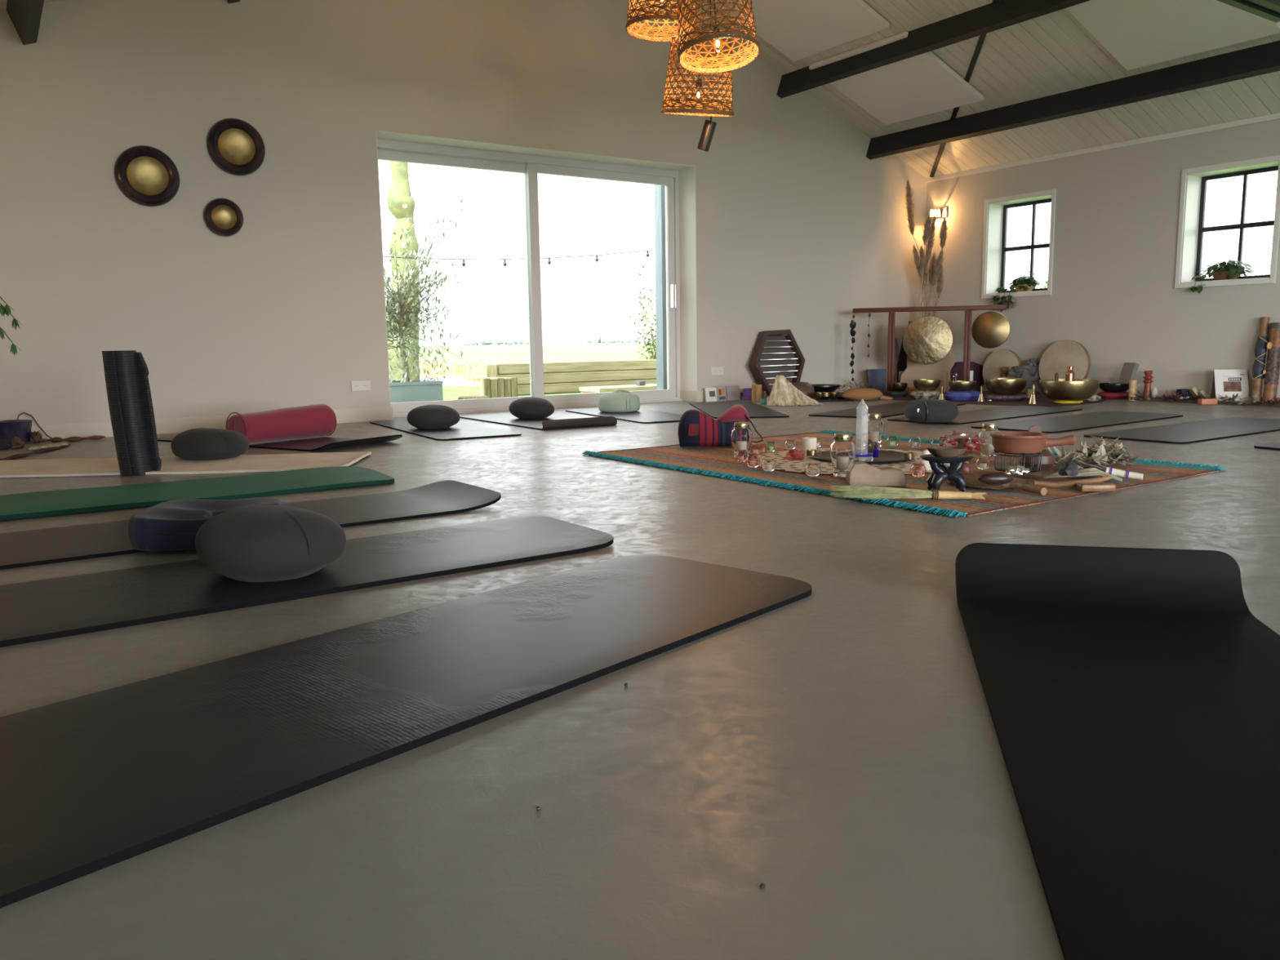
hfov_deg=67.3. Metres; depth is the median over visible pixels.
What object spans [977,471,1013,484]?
seed pod
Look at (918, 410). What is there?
cushion
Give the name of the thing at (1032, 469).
wire stand
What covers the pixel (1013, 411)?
yoga mat
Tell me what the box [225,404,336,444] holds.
bolster
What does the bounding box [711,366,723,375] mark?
wall socket
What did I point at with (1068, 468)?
rock
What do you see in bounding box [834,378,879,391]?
twigs
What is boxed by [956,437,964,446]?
wooden figure
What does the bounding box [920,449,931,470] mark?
candle
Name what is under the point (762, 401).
block
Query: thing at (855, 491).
broom
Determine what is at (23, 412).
power cable
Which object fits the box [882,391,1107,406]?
cloth
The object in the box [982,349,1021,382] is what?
drum
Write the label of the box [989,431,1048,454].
bowl
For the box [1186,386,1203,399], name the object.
book
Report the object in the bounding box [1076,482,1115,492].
wood block
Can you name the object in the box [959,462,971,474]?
gourd
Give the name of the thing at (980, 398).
cup
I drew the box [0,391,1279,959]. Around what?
floor
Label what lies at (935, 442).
glass
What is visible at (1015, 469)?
foil piece
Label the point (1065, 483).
piece
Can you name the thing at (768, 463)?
glass
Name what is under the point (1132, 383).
pillar candle
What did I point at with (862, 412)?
tower
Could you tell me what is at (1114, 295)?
wall
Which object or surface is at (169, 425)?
baseboard
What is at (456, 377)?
water
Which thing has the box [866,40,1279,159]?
beam
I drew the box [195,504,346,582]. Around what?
cushion
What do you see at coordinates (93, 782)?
yoga mat
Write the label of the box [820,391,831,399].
bowl
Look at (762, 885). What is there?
crumb
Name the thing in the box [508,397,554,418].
cushion
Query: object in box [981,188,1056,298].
window
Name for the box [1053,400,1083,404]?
cushion
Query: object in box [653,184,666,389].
post
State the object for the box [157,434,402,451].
yoga mat
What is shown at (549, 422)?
yoga mat
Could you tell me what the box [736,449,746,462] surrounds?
glass
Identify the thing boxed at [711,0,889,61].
acoustic panel
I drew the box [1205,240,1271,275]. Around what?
bare tree
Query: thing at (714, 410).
yoga mat
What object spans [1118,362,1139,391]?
box
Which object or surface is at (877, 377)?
box
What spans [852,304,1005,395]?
stand
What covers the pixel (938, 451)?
bowl
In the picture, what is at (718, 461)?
striped rug
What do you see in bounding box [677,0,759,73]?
rattan pendant lamp
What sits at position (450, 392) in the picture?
lawn
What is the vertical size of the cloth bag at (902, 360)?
0.661 m
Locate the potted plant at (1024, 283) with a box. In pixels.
[988,275,1040,312]
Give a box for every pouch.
[841,387,893,399]
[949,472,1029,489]
[1085,394,1101,401]
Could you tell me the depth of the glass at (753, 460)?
4.46 m
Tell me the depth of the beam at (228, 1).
6.85 m
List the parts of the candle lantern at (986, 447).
lid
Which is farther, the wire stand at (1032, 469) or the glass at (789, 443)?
the glass at (789, 443)
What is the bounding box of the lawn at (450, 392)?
[442,385,581,399]
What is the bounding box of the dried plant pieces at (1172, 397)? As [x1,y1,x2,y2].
[1151,390,1183,401]
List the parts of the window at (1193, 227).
steel frame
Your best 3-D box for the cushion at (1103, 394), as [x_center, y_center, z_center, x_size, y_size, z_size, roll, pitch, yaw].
[4.500,-0.806,9.112,0.314,0.060,0.268,-1,8,0]
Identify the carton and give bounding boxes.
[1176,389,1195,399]
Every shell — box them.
[8,436,24,448]
[791,382,814,398]
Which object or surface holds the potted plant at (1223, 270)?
on the window at (1193, 227)
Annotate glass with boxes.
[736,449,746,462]
[746,453,759,467]
[751,444,759,453]
[760,443,766,451]
[761,457,776,471]
[765,440,776,451]
[784,439,795,448]
[804,462,821,476]
[816,437,822,447]
[886,435,899,445]
[908,437,921,447]
[910,462,926,476]
[930,439,942,446]
[975,456,991,469]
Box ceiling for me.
[0,0,1279,177]
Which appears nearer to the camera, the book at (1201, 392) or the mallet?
the book at (1201, 392)
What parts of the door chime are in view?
chime rod, chime rod, chime rod, chime rod, chime rod, chime rod, chime rod, chime rod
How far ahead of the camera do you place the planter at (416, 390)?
9.48 m
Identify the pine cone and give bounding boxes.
[29,430,42,443]
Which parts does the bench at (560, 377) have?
corner post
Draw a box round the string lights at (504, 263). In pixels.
[382,249,654,266]
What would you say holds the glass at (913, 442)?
on the striped rug at (718, 461)
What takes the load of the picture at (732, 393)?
attached to the greeting card at (733, 393)
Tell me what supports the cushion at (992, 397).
on the cloth at (1042, 401)
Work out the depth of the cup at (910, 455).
4.60 m
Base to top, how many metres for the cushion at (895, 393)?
0.052 m
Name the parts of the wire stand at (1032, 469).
plate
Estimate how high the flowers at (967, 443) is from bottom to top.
0.106 m
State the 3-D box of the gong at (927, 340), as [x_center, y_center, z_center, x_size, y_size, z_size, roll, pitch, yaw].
[3.013,-1.487,10.072,0.506,0.554,0.034,2,9,16]
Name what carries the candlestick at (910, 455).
on the round tray
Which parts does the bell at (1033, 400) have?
handle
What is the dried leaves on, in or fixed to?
hanging from the potted plant at (1024, 283)
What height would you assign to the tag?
0.128 m
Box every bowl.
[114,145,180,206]
[203,198,243,236]
[206,118,265,175]
[811,384,840,391]
[813,391,823,399]
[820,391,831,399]
[829,391,838,399]
[836,391,844,399]
[891,382,907,391]
[912,378,941,390]
[926,446,967,457]
[948,380,976,391]
[985,377,1026,395]
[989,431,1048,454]
[1039,378,1099,401]
[1098,382,1128,391]
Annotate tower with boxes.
[853,398,873,461]
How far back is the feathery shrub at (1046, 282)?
12.52 m
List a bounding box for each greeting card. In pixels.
[704,387,717,401]
[715,386,726,401]
[725,385,740,400]
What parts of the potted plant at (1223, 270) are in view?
bowl pot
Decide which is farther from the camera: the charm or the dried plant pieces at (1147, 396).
the dried plant pieces at (1147, 396)
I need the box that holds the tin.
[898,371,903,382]
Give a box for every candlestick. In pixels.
[806,449,821,456]
[898,452,914,459]
[1142,370,1153,397]
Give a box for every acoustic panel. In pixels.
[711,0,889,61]
[808,31,984,124]
[1066,0,1279,70]
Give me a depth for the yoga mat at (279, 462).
4.91 m
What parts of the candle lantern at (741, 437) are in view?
lid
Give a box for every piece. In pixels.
[1004,465,1029,475]
[1033,475,1111,488]
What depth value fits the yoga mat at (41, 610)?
2.46 m
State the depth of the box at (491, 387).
10.87 m
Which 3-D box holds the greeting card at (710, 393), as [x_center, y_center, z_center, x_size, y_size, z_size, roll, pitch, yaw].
[0.709,-0.853,9.619,0.134,0.142,0.034,-6,10,-34]
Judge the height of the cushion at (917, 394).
0.082 m
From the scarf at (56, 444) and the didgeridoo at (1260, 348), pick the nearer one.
the scarf at (56, 444)
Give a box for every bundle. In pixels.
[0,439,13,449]
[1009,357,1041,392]
[1048,441,1122,469]
[1074,436,1143,465]
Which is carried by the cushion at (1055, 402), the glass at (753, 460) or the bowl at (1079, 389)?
the bowl at (1079, 389)
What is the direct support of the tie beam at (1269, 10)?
attached to the ceiling
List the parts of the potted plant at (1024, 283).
bowl pot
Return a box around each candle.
[751,383,756,401]
[755,384,761,401]
[802,436,817,451]
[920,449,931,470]
[1128,379,1137,400]
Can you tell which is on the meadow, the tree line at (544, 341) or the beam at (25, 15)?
the tree line at (544, 341)
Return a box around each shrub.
[628,265,656,359]
[1017,271,1048,288]
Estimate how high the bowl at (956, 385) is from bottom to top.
0.095 m
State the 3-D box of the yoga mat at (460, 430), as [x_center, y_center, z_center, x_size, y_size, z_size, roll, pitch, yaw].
[-1.460,-0.381,6.997,0.580,0.012,1.800,-5,9,-29]
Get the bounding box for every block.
[760,398,766,404]
[907,386,916,394]
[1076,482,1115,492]
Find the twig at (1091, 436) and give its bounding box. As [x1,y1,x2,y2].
[1090,435,1130,456]
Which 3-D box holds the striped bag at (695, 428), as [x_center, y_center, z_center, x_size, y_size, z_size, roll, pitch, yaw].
[0.448,-0.306,5.423,0.470,0.231,0.192,-1,8,-3]
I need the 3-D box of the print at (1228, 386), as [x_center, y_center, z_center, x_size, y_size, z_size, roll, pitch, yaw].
[5.242,-0.828,8.512,0.141,0.088,0.033,1,8,11]
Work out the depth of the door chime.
10.04 m
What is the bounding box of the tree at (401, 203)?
[386,160,420,380]
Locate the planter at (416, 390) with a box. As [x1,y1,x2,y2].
[389,379,443,403]
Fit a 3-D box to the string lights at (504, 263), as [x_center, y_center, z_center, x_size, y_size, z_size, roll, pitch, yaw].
[-0.876,-2.861,11.953,5.386,0.490,0.042,-6,10,-34]
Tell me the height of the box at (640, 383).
0.058 m
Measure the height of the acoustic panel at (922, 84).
0.449 m
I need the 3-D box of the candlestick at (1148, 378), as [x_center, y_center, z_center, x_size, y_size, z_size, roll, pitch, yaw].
[4.811,-0.908,9.113,0.092,0.253,0.092,-6,10,-34]
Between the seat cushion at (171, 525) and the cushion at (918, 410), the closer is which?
the seat cushion at (171, 525)
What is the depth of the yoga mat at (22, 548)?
3.32 m
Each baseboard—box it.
[31,406,393,439]
[680,380,897,401]
[982,381,1279,399]
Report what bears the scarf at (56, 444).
on the floor
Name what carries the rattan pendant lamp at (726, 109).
hanging from the ceiling
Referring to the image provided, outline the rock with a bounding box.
[1057,457,1078,476]
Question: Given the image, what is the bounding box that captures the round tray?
[812,449,915,463]
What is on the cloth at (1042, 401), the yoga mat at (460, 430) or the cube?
the cube
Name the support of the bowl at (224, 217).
attached to the wall at (798, 230)
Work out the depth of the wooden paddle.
4.48 m
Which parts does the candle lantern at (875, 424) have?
lid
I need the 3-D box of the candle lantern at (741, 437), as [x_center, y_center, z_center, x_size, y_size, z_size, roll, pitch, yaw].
[0.518,-0.206,4.908,0.113,0.177,0.113,-1,8,0]
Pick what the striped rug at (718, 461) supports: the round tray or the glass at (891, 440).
the glass at (891, 440)
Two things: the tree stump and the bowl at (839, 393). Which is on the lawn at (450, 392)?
the tree stump
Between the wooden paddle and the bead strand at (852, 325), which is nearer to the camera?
the wooden paddle
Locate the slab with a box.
[845,461,906,486]
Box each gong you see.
[902,311,952,364]
[971,310,1009,348]
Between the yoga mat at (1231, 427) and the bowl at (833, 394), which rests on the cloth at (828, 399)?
the bowl at (833, 394)
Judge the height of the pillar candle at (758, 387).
0.179 m
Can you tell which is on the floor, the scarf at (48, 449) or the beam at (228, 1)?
the scarf at (48, 449)
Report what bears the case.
on the cloth at (1042, 401)
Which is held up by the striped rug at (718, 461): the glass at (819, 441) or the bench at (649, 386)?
the glass at (819, 441)
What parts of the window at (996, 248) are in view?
steel frame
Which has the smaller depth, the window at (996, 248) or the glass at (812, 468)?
the glass at (812, 468)
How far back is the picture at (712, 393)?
9.61 m
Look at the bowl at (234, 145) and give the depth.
6.97 m
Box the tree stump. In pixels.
[457,395,488,399]
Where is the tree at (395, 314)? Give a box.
[382,198,475,382]
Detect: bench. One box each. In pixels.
[478,359,656,395]
[578,383,656,393]
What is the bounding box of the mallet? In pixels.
[946,370,948,391]
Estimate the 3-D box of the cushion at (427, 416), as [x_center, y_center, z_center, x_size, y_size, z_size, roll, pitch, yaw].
[-1.478,-0.454,6.886,0.372,0.165,0.331,-4,9,-23]
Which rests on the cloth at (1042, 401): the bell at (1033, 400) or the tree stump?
the bell at (1033, 400)
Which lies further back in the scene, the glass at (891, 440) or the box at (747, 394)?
the box at (747, 394)
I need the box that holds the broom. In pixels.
[828,484,986,499]
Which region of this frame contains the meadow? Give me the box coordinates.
[418,342,656,363]
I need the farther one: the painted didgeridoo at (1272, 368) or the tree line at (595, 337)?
the tree line at (595, 337)
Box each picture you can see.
[709,391,715,396]
[730,391,736,395]
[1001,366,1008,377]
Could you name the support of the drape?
on the floor
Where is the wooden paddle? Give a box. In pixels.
[1028,425,1041,432]
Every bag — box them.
[677,404,763,446]
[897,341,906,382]
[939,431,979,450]
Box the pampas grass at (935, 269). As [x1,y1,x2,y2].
[903,180,951,316]
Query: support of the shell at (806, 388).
on the floor
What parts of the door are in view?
sash, pane, sash, handle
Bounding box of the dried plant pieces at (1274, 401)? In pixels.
[1257,395,1279,405]
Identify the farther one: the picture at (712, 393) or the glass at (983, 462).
the picture at (712, 393)
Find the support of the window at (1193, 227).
in the wall at (1114, 295)
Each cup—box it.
[806,449,816,456]
[903,452,914,459]
[938,393,945,399]
[977,393,984,401]
[1028,394,1037,404]
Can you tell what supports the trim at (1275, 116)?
attached to the wall at (1114, 295)
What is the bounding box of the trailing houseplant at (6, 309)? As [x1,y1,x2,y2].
[0,296,22,355]
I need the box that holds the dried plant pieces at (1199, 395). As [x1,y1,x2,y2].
[1175,391,1207,401]
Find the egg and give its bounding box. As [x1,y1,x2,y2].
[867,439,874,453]
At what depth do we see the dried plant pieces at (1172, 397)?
8.55 m
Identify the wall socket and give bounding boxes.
[351,380,370,391]
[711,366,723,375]
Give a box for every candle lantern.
[730,422,752,457]
[829,432,856,476]
[867,413,884,446]
[977,422,998,461]
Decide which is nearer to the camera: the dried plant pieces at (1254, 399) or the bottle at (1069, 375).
the dried plant pieces at (1254, 399)
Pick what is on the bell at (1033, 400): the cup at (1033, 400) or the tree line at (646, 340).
the cup at (1033, 400)
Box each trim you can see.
[375,130,697,406]
[925,112,1279,182]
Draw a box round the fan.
[1044,465,1122,481]
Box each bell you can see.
[938,385,945,399]
[977,384,984,401]
[1028,382,1037,404]
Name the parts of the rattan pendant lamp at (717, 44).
glass bulb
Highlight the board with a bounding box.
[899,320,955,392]
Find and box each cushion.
[128,497,286,551]
[170,427,248,460]
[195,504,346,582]
[407,404,460,429]
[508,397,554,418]
[598,389,639,412]
[890,391,907,396]
[903,399,958,422]
[909,390,943,399]
[943,390,980,399]
[983,394,1027,400]
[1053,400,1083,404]
[1097,391,1128,398]
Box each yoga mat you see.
[0,451,371,477]
[0,466,394,520]
[0,480,501,569]
[0,515,613,647]
[0,554,811,908]
[102,350,161,476]
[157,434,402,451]
[369,418,521,440]
[459,413,617,430]
[565,408,682,423]
[688,401,789,418]
[808,400,965,417]
[887,405,1082,424]
[955,542,1279,959]
[971,411,1183,433]
[1084,417,1279,444]
[1253,443,1279,450]
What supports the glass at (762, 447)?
on the striped rug at (718, 461)
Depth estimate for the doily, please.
4.58 m
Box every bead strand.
[849,312,856,381]
[866,313,871,357]
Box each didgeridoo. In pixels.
[1250,316,1270,401]
[1262,322,1279,401]
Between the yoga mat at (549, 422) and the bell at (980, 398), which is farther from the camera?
the bell at (980, 398)
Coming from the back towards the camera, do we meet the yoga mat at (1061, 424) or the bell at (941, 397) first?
the bell at (941, 397)
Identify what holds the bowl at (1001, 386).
on the cushion at (992, 397)
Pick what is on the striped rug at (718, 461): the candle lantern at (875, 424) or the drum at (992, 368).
the candle lantern at (875, 424)
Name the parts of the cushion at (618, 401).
carry handle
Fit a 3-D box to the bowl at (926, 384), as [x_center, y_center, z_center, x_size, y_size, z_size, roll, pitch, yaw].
[2.829,-0.936,9.490,0.264,0.107,0.264,-6,10,-34]
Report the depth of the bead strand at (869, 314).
10.26 m
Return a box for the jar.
[761,391,767,399]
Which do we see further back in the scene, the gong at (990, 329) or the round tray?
the gong at (990, 329)
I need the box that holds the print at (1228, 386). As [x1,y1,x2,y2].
[1222,381,1241,391]
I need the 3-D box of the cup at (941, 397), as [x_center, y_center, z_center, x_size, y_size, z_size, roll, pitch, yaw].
[2.845,-0.781,9.069,0.068,0.075,0.068,-6,10,-34]
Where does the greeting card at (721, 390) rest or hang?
on the floor
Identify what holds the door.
in the wall at (798, 230)
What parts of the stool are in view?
leg, leg, leg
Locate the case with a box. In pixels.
[949,361,983,391]
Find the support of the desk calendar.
on the cloth at (1189, 401)
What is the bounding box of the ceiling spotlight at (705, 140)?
[697,0,716,151]
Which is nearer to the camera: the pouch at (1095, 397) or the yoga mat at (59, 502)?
the yoga mat at (59, 502)
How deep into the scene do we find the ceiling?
8.61 m
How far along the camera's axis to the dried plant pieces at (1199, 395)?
8.44 m
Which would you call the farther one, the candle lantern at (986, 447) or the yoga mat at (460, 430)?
the yoga mat at (460, 430)
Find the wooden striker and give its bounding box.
[1054,372,1058,381]
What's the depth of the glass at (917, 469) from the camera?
4.08 m
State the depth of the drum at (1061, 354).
9.78 m
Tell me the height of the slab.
0.097 m
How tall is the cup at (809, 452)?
0.028 m
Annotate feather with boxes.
[895,337,898,359]
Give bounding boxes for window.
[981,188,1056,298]
[1174,155,1279,288]
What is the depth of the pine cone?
6.35 m
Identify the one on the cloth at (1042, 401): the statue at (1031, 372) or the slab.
the statue at (1031, 372)
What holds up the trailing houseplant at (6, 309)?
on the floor
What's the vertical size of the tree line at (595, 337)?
21.162 m
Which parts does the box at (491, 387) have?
lid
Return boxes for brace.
[929,0,999,177]
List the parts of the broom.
handle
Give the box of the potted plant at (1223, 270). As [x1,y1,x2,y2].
[1188,257,1255,293]
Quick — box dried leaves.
[1001,293,1015,310]
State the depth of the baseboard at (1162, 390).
9.13 m
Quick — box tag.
[969,370,973,381]
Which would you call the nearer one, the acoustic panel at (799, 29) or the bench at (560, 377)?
the acoustic panel at (799, 29)
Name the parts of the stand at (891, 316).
post, post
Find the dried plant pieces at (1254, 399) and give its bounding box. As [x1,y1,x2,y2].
[1228,392,1267,404]
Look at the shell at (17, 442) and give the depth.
5.98 m
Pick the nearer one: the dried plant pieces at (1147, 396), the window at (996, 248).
the dried plant pieces at (1147, 396)
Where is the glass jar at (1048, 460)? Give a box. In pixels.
[1017,448,1055,470]
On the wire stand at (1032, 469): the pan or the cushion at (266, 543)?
the pan
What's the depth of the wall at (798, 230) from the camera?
7.37 m
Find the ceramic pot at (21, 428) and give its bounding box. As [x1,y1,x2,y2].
[0,419,31,442]
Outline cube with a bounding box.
[1025,388,1032,398]
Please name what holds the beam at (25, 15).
attached to the ceiling
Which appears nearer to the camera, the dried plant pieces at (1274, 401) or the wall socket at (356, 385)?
the wall socket at (356, 385)
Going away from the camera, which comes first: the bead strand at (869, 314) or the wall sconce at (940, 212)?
the bead strand at (869, 314)
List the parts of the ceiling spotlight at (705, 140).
hanging rod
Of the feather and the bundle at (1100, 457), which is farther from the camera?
the feather
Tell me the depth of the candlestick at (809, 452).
4.78 m
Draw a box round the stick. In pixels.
[1105,466,1143,479]
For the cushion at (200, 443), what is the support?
on the yoga mat at (279, 462)
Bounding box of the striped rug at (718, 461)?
[582,429,1226,518]
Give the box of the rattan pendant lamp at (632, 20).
[625,0,697,41]
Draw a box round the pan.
[989,431,1075,454]
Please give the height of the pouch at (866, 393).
0.124 m
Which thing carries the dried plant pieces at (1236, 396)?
on the cloth at (1189, 401)
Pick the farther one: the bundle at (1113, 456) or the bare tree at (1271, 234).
the bare tree at (1271, 234)
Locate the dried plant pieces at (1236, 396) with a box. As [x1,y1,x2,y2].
[1217,392,1243,402]
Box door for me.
[377,138,681,417]
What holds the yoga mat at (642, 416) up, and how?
on the floor
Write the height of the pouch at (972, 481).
0.033 m
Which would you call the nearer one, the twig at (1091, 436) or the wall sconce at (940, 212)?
the twig at (1091, 436)
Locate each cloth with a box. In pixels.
[816,397,853,402]
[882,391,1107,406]
[1115,396,1279,408]
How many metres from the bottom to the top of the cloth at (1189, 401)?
0.006 m
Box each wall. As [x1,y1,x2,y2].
[0,0,927,425]
[923,119,1279,389]
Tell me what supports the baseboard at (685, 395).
attached to the wall at (798, 230)
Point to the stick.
(1118, 473)
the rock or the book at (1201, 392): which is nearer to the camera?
the rock
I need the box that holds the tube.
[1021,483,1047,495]
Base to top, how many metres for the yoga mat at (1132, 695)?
0.125 m
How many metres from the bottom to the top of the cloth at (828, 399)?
0.002 m
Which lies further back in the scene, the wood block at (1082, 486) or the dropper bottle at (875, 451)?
the dropper bottle at (875, 451)
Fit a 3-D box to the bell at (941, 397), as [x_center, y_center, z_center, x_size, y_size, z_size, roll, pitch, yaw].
[2.844,-0.821,9.063,0.068,0.156,0.068,-6,10,-34]
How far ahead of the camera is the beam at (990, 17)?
8.21 m
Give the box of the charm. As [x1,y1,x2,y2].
[1262,342,1272,373]
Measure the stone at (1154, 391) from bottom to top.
0.104 m
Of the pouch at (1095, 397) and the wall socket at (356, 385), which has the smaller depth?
the wall socket at (356, 385)
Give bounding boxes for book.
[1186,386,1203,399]
[1196,389,1210,398]
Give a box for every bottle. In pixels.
[872,442,878,457]
[1065,365,1074,381]
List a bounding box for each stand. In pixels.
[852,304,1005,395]
[993,448,1042,472]
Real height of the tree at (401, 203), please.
4.496 m
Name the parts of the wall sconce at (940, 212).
plate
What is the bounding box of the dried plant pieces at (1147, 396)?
[1124,389,1154,399]
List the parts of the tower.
glass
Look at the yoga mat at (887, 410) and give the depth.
7.84 m
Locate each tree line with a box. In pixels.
[462,327,525,345]
[520,338,587,344]
[584,331,639,343]
[636,337,656,342]
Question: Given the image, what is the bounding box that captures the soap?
[1197,398,1217,404]
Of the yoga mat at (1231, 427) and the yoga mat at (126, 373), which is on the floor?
the yoga mat at (1231, 427)
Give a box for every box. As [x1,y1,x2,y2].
[466,377,517,398]
[635,380,645,386]
[740,387,751,399]
[866,368,886,392]
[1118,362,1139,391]
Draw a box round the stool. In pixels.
[920,453,974,492]
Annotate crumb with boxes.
[759,883,764,888]
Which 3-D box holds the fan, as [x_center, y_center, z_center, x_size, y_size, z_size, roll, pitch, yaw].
[1.845,-0.028,3.952,0.272,0.038,0.328,5,10,37]
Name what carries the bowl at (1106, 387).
on the cushion at (1103, 394)
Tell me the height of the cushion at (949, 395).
0.086 m
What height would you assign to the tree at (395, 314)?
1.898 m
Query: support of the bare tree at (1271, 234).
on the meadow
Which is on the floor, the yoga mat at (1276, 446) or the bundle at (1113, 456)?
the yoga mat at (1276, 446)
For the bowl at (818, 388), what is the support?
on the floor
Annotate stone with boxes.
[783,448,804,459]
[1151,386,1157,398]
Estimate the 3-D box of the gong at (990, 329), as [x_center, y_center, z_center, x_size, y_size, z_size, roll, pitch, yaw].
[3.625,-1.562,9.952,0.381,0.399,0.049,4,9,28]
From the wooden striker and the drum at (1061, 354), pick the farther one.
the drum at (1061, 354)
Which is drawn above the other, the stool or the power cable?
the power cable
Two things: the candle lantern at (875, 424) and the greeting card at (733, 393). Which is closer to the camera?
the candle lantern at (875, 424)
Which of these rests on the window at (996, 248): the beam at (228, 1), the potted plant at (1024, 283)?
the potted plant at (1024, 283)
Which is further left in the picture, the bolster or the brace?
the bolster
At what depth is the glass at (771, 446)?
5.09 m
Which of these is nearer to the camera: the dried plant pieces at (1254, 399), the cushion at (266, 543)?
the cushion at (266, 543)
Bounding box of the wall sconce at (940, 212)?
[929,207,947,217]
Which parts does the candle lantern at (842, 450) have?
lid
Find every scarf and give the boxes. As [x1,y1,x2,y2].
[0,444,71,460]
[28,442,68,450]
[38,435,105,442]
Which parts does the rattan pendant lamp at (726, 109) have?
glass bulb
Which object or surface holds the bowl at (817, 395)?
on the cloth at (828, 399)
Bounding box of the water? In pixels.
[419,369,479,386]
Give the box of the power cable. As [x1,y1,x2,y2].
[16,412,52,438]
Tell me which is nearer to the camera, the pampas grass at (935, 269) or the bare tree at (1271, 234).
the pampas grass at (935, 269)
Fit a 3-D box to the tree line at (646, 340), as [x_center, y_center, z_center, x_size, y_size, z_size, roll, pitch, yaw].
[22.026,-229.153,1571.954,90.927,13.399,15.224,-6,10,-34]
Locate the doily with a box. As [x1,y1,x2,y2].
[758,448,968,474]
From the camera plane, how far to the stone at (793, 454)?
4.73 m
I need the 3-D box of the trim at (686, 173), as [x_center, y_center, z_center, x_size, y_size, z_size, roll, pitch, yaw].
[-0.829,-1.832,8.693,3.160,2.169,0.279,-6,10,-34]
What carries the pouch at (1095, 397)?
on the cloth at (1042, 401)
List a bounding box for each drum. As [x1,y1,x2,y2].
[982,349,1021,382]
[1039,339,1090,379]
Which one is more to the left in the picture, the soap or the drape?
the drape
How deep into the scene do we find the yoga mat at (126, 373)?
4.61 m
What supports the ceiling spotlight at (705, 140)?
hanging from the ceiling
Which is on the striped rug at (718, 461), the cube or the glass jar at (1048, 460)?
the glass jar at (1048, 460)
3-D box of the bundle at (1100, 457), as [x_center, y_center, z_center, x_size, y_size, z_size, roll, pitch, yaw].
[1.961,-0.112,4.301,0.391,0.119,0.263,-3,8,-15]
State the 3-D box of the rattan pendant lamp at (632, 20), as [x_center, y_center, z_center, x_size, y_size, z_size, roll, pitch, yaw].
[0.130,-3.640,6.147,0.474,1.475,0.475,1,8,10]
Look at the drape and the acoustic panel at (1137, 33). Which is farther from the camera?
the drape
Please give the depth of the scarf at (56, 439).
6.39 m
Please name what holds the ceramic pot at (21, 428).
on the floor
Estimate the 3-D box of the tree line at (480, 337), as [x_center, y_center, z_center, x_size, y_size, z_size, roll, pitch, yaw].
[-164.379,-160.782,1086.023,78.461,23.022,15.106,-6,10,-34]
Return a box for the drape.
[767,375,822,405]
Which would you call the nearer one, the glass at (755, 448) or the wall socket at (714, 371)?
the glass at (755, 448)
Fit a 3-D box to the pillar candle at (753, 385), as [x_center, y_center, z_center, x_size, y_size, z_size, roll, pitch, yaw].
[1.139,-0.877,9.588,0.053,0.181,0.053,-6,10,-34]
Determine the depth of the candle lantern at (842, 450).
4.14 m
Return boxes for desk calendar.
[1208,368,1249,400]
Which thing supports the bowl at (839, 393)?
on the cloth at (828, 399)
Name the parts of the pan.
handle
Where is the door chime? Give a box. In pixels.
[749,328,804,395]
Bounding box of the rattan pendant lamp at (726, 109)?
[660,0,733,116]
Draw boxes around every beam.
[6,0,44,44]
[226,0,239,4]
[776,0,1089,97]
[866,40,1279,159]
[1216,0,1279,22]
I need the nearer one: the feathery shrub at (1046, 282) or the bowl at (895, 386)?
the bowl at (895, 386)

